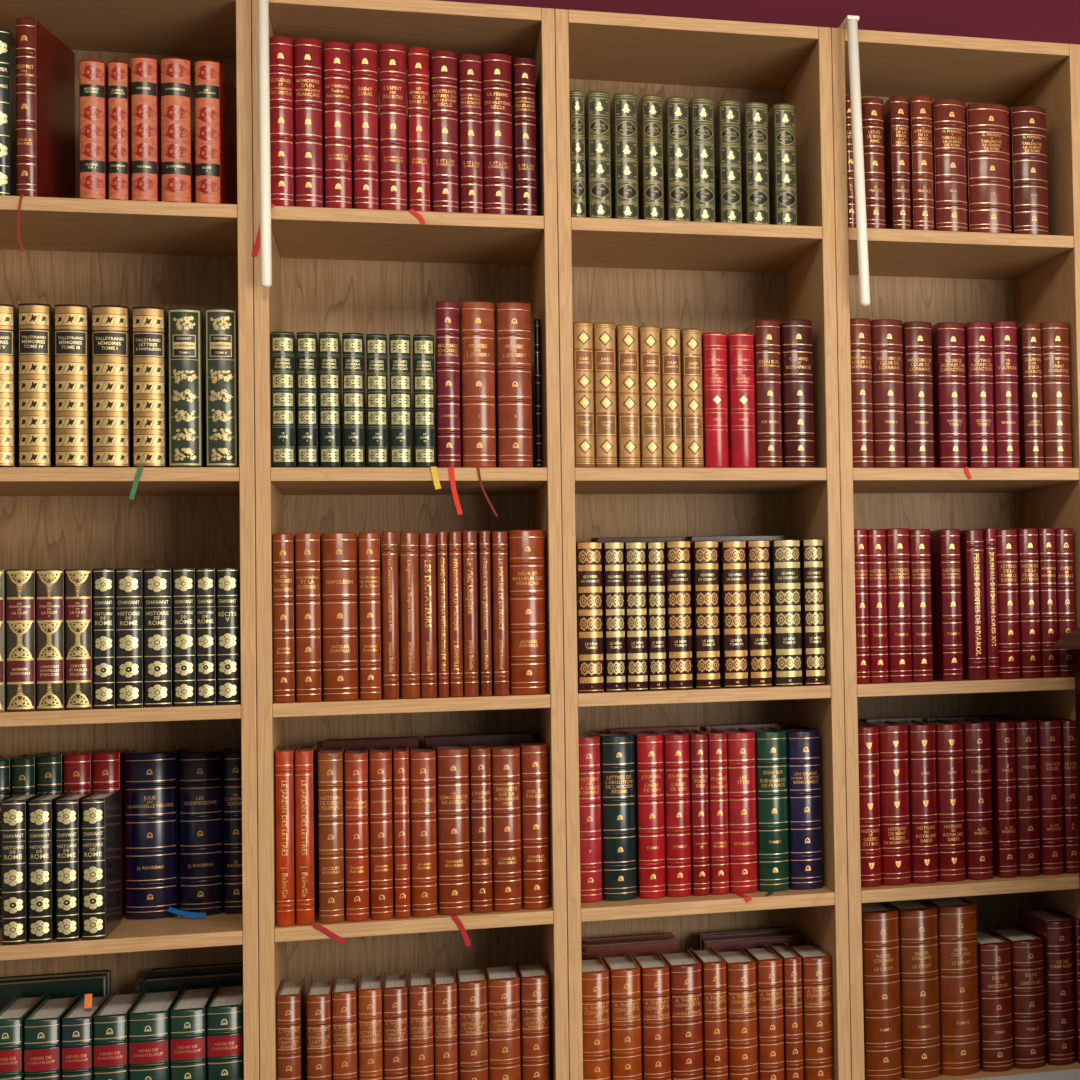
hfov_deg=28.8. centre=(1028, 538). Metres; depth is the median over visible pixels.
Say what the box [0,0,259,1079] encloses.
bookcase
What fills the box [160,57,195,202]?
book
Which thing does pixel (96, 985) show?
book
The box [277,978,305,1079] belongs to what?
book
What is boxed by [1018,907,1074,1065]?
book
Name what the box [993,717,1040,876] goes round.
book
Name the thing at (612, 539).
book
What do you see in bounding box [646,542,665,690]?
book
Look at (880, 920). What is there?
book
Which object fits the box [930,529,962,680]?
book
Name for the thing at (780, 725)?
book
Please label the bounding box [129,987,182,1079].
book
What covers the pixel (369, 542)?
book
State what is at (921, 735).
book
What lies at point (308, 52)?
book
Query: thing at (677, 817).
book
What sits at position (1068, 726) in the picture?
book
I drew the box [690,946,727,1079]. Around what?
book
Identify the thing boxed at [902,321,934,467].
book
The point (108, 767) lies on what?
book
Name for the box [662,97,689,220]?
book
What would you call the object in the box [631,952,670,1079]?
book
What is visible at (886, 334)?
book
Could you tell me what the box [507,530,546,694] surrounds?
book
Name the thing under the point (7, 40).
book
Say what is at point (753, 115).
book
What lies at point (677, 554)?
book
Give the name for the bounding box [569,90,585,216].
book
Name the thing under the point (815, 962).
book
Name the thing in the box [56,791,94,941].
book
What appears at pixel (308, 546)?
book
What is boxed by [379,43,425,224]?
book
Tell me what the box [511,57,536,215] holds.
book
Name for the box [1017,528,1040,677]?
book
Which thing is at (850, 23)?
hanging rod
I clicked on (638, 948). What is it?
book
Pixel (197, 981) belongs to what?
book
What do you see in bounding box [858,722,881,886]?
book
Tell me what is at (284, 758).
book
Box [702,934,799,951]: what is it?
book
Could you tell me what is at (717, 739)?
book
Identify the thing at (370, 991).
book
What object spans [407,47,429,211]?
book
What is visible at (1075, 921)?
book
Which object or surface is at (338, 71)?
book
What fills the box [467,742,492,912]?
book
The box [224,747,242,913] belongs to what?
book
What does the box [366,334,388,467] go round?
book
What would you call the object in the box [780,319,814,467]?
book
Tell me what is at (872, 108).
book
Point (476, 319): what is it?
book
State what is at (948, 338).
book
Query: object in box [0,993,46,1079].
book
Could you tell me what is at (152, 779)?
book
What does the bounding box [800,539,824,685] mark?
book
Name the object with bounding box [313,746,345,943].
book
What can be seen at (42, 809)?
book
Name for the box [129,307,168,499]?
book
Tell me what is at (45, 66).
book
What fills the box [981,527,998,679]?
book
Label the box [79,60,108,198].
book
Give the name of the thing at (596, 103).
book
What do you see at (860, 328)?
book
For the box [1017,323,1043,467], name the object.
book
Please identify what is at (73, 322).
book
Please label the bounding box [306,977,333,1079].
book
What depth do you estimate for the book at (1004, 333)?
3.04 m
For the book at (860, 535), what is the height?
0.230 m
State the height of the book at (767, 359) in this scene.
0.218 m
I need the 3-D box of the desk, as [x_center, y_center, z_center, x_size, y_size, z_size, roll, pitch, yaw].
[0.416,1.172,2.862,0.970,0.765,0.458,-1,-2,-18]
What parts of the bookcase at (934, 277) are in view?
panel, panel, shelf, shelf, shelf, shelf, shelf, panel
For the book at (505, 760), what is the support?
on the bookcase at (338, 270)
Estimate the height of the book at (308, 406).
0.187 m
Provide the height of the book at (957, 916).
0.253 m
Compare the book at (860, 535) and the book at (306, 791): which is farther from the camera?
the book at (860, 535)
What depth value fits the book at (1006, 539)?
3.03 m
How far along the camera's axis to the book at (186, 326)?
2.69 m
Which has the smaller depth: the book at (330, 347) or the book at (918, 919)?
the book at (330, 347)
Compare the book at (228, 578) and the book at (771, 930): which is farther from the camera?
the book at (771, 930)
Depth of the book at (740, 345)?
2.91 m
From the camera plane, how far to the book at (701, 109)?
2.92 m
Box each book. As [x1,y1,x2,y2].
[0,28,15,195]
[0,304,18,466]
[0,569,6,711]
[0,754,23,928]
[0,970,110,994]
[0,974,106,1010]
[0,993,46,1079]
[1,791,45,944]
[6,569,36,711]
[12,754,36,795]
[15,18,74,251]
[18,303,54,466]
[24,993,80,1079]
[28,791,69,942]
[36,569,65,710]
[37,751,71,794]
[54,304,91,466]
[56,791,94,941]
[62,992,110,1079]
[64,749,100,794]
[65,569,93,709]
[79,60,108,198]
[82,790,120,939]
[91,305,132,466]
[93,568,115,708]
[93,748,128,918]
[93,989,144,1079]
[108,61,131,199]
[116,568,143,707]
[125,747,205,919]
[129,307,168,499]
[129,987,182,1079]
[131,57,160,200]
[136,971,242,993]
[143,962,242,977]
[144,568,173,706]
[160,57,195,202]
[168,308,205,466]
[170,984,217,1079]
[173,568,196,705]
[179,747,227,915]
[195,60,236,203]
[196,568,217,705]
[205,308,238,466]
[207,983,243,1079]
[217,567,240,704]
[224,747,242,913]
[251,36,294,256]
[271,331,297,466]
[273,533,295,702]
[275,745,297,925]
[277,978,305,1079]
[294,37,324,207]
[295,532,322,701]
[295,745,318,924]
[297,332,319,466]
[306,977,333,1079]
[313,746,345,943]
[316,736,417,902]
[319,332,342,467]
[322,532,359,700]
[324,41,353,208]
[332,974,358,1079]
[342,333,365,467]
[344,747,370,921]
[353,42,379,209]
[358,972,383,1079]
[359,532,381,699]
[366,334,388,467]
[369,746,393,919]
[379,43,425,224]
[382,531,398,698]
[383,971,407,1079]
[389,334,411,467]
[393,745,409,917]
[400,532,419,698]
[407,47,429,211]
[409,969,433,1079]
[410,745,436,916]
[413,334,440,489]
[419,532,436,697]
[425,732,538,844]
[430,50,458,212]
[433,968,457,1079]
[434,301,462,514]
[435,531,448,697]
[436,743,470,946]
[447,531,462,696]
[456,965,487,1079]
[457,54,482,213]
[459,301,497,516]
[461,530,478,696]
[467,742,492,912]
[477,530,491,695]
[481,53,512,214]
[484,962,520,1079]
[488,742,521,911]
[490,531,508,695]
[494,302,532,467]
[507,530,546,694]
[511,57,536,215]
[516,739,549,909]
[516,960,549,1079]
[531,319,541,467]
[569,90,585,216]
[573,321,594,467]
[576,542,603,692]
[578,732,601,902]
[581,932,674,945]
[581,938,678,959]
[582,956,610,1079]
[584,91,611,217]
[590,537,682,542]
[593,322,616,467]
[593,730,636,900]
[601,953,641,1079]
[602,542,625,691]
[604,725,699,733]
[610,93,638,218]
[615,324,639,467]
[624,542,647,690]
[627,730,665,898]
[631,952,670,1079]
[637,95,663,219]
[638,325,661,467]
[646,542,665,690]
[653,729,691,896]
[659,949,702,1079]
[660,327,681,467]
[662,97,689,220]
[664,541,692,689]
[678,729,709,895]
[680,328,703,467]
[684,535,784,541]
[688,97,715,221]
[690,541,720,688]
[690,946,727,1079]
[696,728,729,894]
[698,926,792,949]
[702,332,728,467]
[702,722,792,730]
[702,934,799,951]
[714,100,741,222]
[714,727,757,901]
[717,947,757,1079]
[718,541,747,687]
[727,332,755,467]
[740,102,769,223]
[742,944,784,1079]
[743,320,782,467]
[743,727,788,895]
[746,540,771,686]
[767,942,803,1079]
[768,104,796,224]
[769,539,802,686]
[777,726,822,889]
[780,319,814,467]
[785,941,833,1079]
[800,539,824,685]
[846,95,855,227]
[850,318,873,467]
[854,529,869,683]
[858,716,921,723]
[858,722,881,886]
[859,720,910,885]
[861,98,885,228]
[861,902,901,1079]
[867,529,888,682]
[871,319,904,467]
[883,96,910,229]
[885,899,940,1078]
[886,528,911,682]
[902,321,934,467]
[904,720,938,883]
[908,95,933,230]
[909,529,932,681]
[922,714,1009,722]
[922,897,979,1075]
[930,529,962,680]
[932,99,967,231]
[932,322,971,478]
[933,719,965,881]
[941,718,993,879]
[960,529,986,679]
[965,103,1011,233]
[965,321,994,467]
[971,718,1017,877]
[977,928,1013,1071]
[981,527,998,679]
[985,925,1045,1068]
[992,321,1019,467]
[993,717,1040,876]
[996,529,1020,678]
[1009,106,1048,234]
[1013,717,1063,874]
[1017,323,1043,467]
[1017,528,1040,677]
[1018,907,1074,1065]
[1038,528,1057,677]
[1040,322,1071,467]
[1040,716,1078,873]
[1044,906,1079,1062]
[1055,528,1074,676]
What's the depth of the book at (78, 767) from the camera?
2.78 m
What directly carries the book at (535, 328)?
on the bookcase at (338, 270)
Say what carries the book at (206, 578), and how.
on the bookcase at (79, 251)
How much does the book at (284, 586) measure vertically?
0.231 m
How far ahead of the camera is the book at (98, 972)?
2.85 m
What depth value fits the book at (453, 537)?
2.78 m
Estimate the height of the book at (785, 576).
0.215 m
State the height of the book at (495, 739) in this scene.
0.240 m
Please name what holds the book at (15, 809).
on the bookcase at (79, 251)
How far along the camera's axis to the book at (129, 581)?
2.65 m
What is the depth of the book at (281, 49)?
2.74 m
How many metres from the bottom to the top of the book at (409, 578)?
0.231 m
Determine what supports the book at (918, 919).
on the bookcase at (934, 277)
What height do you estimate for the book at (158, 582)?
0.186 m
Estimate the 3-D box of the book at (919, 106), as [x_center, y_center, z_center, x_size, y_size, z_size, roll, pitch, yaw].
[-0.183,-0.566,3.092,0.033,0.209,0.160,-1,-2,-18]
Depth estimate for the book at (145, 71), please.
2.69 m
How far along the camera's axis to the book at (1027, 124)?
3.07 m
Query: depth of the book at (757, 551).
2.91 m
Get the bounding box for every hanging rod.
[257,0,271,287]
[839,15,869,306]
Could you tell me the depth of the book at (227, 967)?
2.90 m
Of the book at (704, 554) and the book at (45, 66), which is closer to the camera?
the book at (45, 66)
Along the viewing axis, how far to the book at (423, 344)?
2.78 m
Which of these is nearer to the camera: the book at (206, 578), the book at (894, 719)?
the book at (206, 578)
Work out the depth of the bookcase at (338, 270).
2.86 m
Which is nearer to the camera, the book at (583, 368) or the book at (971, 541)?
the book at (583, 368)
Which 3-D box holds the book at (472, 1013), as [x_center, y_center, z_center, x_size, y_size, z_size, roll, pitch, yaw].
[-0.793,0.720,2.836,0.039,0.195,0.143,-1,-2,-18]
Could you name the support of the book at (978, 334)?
on the bookcase at (934, 277)
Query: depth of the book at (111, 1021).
2.63 m
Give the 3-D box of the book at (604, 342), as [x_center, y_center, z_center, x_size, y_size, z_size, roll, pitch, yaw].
[-0.628,-0.203,2.922,0.031,0.210,0.146,-1,-2,-18]
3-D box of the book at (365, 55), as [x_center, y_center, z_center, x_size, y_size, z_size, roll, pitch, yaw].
[-0.947,-0.572,2.844,0.033,0.237,0.164,-1,-2,-18]
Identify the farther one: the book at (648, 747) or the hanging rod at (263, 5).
the book at (648, 747)
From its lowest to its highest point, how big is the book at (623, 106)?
0.186 m
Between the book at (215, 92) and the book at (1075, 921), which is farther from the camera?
the book at (1075, 921)
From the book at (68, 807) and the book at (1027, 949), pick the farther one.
the book at (1027, 949)
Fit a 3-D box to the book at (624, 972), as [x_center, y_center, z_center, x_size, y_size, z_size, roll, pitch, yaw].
[-0.594,0.717,2.902,0.042,0.197,0.156,-1,-2,-18]
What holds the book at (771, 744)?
on the bookcase at (705, 276)
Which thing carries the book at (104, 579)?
on the bookcase at (79, 251)
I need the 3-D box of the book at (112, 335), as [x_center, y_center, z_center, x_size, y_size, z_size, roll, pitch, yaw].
[-1.251,-0.200,2.728,0.046,0.218,0.150,-1,-2,-18]
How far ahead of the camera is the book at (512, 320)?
2.82 m
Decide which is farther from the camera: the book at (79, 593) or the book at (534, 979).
the book at (534, 979)
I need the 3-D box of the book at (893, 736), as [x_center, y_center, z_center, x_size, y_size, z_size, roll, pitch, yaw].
[-0.220,0.403,3.049,0.044,0.239,0.154,-1,-2,-18]
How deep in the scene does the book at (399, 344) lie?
2.77 m
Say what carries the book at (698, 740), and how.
on the bookcase at (705, 276)
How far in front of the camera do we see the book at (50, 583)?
2.62 m
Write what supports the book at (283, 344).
on the bookcase at (338, 270)
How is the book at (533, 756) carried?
on the bookcase at (338, 270)
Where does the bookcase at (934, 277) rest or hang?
on the floor
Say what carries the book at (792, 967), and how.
on the bookcase at (705, 276)
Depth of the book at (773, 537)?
3.08 m
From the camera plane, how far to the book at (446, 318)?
2.79 m
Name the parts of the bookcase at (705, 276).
panel, panel, shelf, shelf, shelf, shelf, panel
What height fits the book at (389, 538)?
0.233 m
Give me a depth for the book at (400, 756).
2.75 m
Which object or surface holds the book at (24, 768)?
on the bookcase at (79, 251)
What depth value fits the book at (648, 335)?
2.87 m
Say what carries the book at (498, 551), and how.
on the bookcase at (338, 270)
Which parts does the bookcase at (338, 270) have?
panel, shelf, shelf, shelf, shelf, panel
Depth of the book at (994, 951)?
3.02 m
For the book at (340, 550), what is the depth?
2.73 m
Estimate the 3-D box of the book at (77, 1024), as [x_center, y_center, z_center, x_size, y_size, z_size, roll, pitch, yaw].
[-1.278,0.719,2.700,0.036,0.207,0.194,-1,-2,-18]
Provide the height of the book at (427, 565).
0.231 m
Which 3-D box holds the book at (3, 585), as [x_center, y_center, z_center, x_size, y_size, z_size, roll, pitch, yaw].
[-1.379,0.137,2.666,0.032,0.187,0.143,-1,-2,-18]
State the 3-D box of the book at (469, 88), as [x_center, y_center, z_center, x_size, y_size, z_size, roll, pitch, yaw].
[-0.813,-0.569,2.892,0.030,0.230,0.159,-1,-2,-18]
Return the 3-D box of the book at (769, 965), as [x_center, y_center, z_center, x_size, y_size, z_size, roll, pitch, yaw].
[-0.395,0.716,2.964,0.036,0.195,0.149,-1,-2,-18]
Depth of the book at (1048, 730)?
3.06 m
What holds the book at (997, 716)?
on the bookcase at (934, 277)
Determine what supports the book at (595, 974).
on the bookcase at (705, 276)
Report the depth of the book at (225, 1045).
2.67 m
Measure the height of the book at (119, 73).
0.190 m
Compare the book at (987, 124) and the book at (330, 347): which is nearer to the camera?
the book at (330, 347)
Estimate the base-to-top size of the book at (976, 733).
0.237 m
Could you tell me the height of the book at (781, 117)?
0.185 m
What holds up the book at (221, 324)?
on the bookcase at (79, 251)
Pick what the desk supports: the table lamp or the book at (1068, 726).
the table lamp
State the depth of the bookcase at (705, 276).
2.98 m
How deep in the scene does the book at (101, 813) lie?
2.63 m
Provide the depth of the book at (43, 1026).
2.60 m
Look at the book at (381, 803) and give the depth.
2.75 m
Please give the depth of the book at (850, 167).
2.98 m
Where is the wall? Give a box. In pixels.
[71,0,1079,103]
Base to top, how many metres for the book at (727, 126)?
0.186 m
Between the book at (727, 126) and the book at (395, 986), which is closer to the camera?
the book at (395, 986)
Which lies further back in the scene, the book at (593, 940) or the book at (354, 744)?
the book at (593, 940)
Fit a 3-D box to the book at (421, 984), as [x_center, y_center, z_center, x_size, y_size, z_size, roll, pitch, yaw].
[-0.859,0.720,2.814,0.032,0.195,0.144,-1,-2,-18]
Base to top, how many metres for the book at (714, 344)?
0.199 m
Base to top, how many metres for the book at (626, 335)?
0.208 m
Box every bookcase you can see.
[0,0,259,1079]
[252,0,568,1079]
[555,9,850,1079]
[831,28,1079,1079]
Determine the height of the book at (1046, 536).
0.230 m
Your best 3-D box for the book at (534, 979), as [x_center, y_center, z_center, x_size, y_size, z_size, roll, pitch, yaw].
[-0.714,0.719,2.864,0.038,0.196,0.147,-1,-2,-18]
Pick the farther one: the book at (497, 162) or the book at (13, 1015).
the book at (497, 162)
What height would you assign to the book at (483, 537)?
0.232 m
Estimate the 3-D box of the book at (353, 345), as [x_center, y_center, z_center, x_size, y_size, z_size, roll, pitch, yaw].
[-0.954,-0.188,2.814,0.028,0.187,0.137,-1,-2,-18]
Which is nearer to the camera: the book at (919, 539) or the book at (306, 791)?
the book at (306, 791)
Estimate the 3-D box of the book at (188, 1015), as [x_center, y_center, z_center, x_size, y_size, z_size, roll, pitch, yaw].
[-1.150,0.728,2.744,0.043,0.188,0.199,-1,-2,-18]
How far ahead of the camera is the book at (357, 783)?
2.74 m
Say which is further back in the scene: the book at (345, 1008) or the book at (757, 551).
the book at (757, 551)
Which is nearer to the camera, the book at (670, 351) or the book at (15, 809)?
the book at (15, 809)
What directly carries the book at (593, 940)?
on the bookcase at (705, 276)
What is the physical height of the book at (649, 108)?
0.186 m
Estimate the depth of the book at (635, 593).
2.86 m
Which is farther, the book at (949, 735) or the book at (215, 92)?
the book at (949, 735)
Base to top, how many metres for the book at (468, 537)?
0.233 m
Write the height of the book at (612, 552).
0.215 m
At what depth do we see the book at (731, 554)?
2.90 m
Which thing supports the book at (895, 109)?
on the bookcase at (934, 277)
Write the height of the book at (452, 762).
0.273 m
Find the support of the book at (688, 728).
on the bookcase at (705, 276)
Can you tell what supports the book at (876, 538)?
on the bookcase at (934, 277)
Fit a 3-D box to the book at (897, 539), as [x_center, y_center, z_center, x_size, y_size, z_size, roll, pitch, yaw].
[-0.213,0.103,3.043,0.034,0.231,0.149,-1,-2,-18]
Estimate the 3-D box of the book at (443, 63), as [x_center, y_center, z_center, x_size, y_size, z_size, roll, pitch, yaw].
[-0.847,-0.571,2.880,0.035,0.233,0.157,-1,-2,-18]
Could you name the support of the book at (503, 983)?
on the bookcase at (338, 270)
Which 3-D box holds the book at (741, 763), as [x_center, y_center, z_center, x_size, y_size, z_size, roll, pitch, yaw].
[-0.434,0.409,2.974,0.041,0.242,0.199,-1,-2,-18]
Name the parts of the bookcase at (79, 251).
shelf, shelf, shelf, shelf, panel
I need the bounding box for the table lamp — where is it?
[1052,628,1079,881]
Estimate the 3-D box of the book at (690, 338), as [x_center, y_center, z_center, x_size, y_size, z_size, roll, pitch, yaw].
[-0.509,-0.201,2.958,0.028,0.204,0.144,-1,-2,-18]
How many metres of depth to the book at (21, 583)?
2.61 m
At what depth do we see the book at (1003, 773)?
3.04 m
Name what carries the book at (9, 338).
on the bookcase at (79, 251)
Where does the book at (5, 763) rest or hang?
on the bookcase at (79, 251)
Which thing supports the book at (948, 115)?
on the bookcase at (934, 277)
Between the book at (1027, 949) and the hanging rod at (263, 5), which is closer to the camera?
the hanging rod at (263, 5)
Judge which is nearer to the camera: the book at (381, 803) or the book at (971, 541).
the book at (381, 803)
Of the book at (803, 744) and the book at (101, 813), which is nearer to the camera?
the book at (101, 813)
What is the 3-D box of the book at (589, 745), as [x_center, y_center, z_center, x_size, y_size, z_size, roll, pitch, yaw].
[-0.656,0.409,2.940,0.034,0.237,0.150,-1,-2,-18]
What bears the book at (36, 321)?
on the bookcase at (79, 251)
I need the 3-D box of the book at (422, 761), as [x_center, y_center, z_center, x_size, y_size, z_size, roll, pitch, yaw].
[-0.863,0.414,2.834,0.034,0.228,0.154,-1,-2,-18]
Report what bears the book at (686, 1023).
on the bookcase at (705, 276)
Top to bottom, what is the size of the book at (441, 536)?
0.232 m
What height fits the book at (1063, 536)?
0.228 m
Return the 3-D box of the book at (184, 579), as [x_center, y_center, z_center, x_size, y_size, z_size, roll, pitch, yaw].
[-1.156,0.135,2.738,0.027,0.186,0.144,-1,-2,-18]
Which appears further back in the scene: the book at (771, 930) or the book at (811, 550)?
the book at (771, 930)
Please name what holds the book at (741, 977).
on the bookcase at (705, 276)
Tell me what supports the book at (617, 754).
on the bookcase at (705, 276)
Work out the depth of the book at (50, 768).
2.77 m
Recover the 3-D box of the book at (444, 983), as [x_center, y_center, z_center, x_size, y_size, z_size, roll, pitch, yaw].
[-0.829,0.720,2.825,0.030,0.195,0.145,-1,-2,-18]
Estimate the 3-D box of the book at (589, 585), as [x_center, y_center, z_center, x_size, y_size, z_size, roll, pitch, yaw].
[-0.645,0.115,2.901,0.036,0.215,0.142,-1,-2,-18]
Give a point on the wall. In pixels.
(1052, 21)
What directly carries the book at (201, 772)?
on the bookcase at (79, 251)
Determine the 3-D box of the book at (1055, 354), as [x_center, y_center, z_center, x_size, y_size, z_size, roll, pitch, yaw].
[0.024,-0.218,3.135,0.045,0.227,0.154,-1,-2,-18]

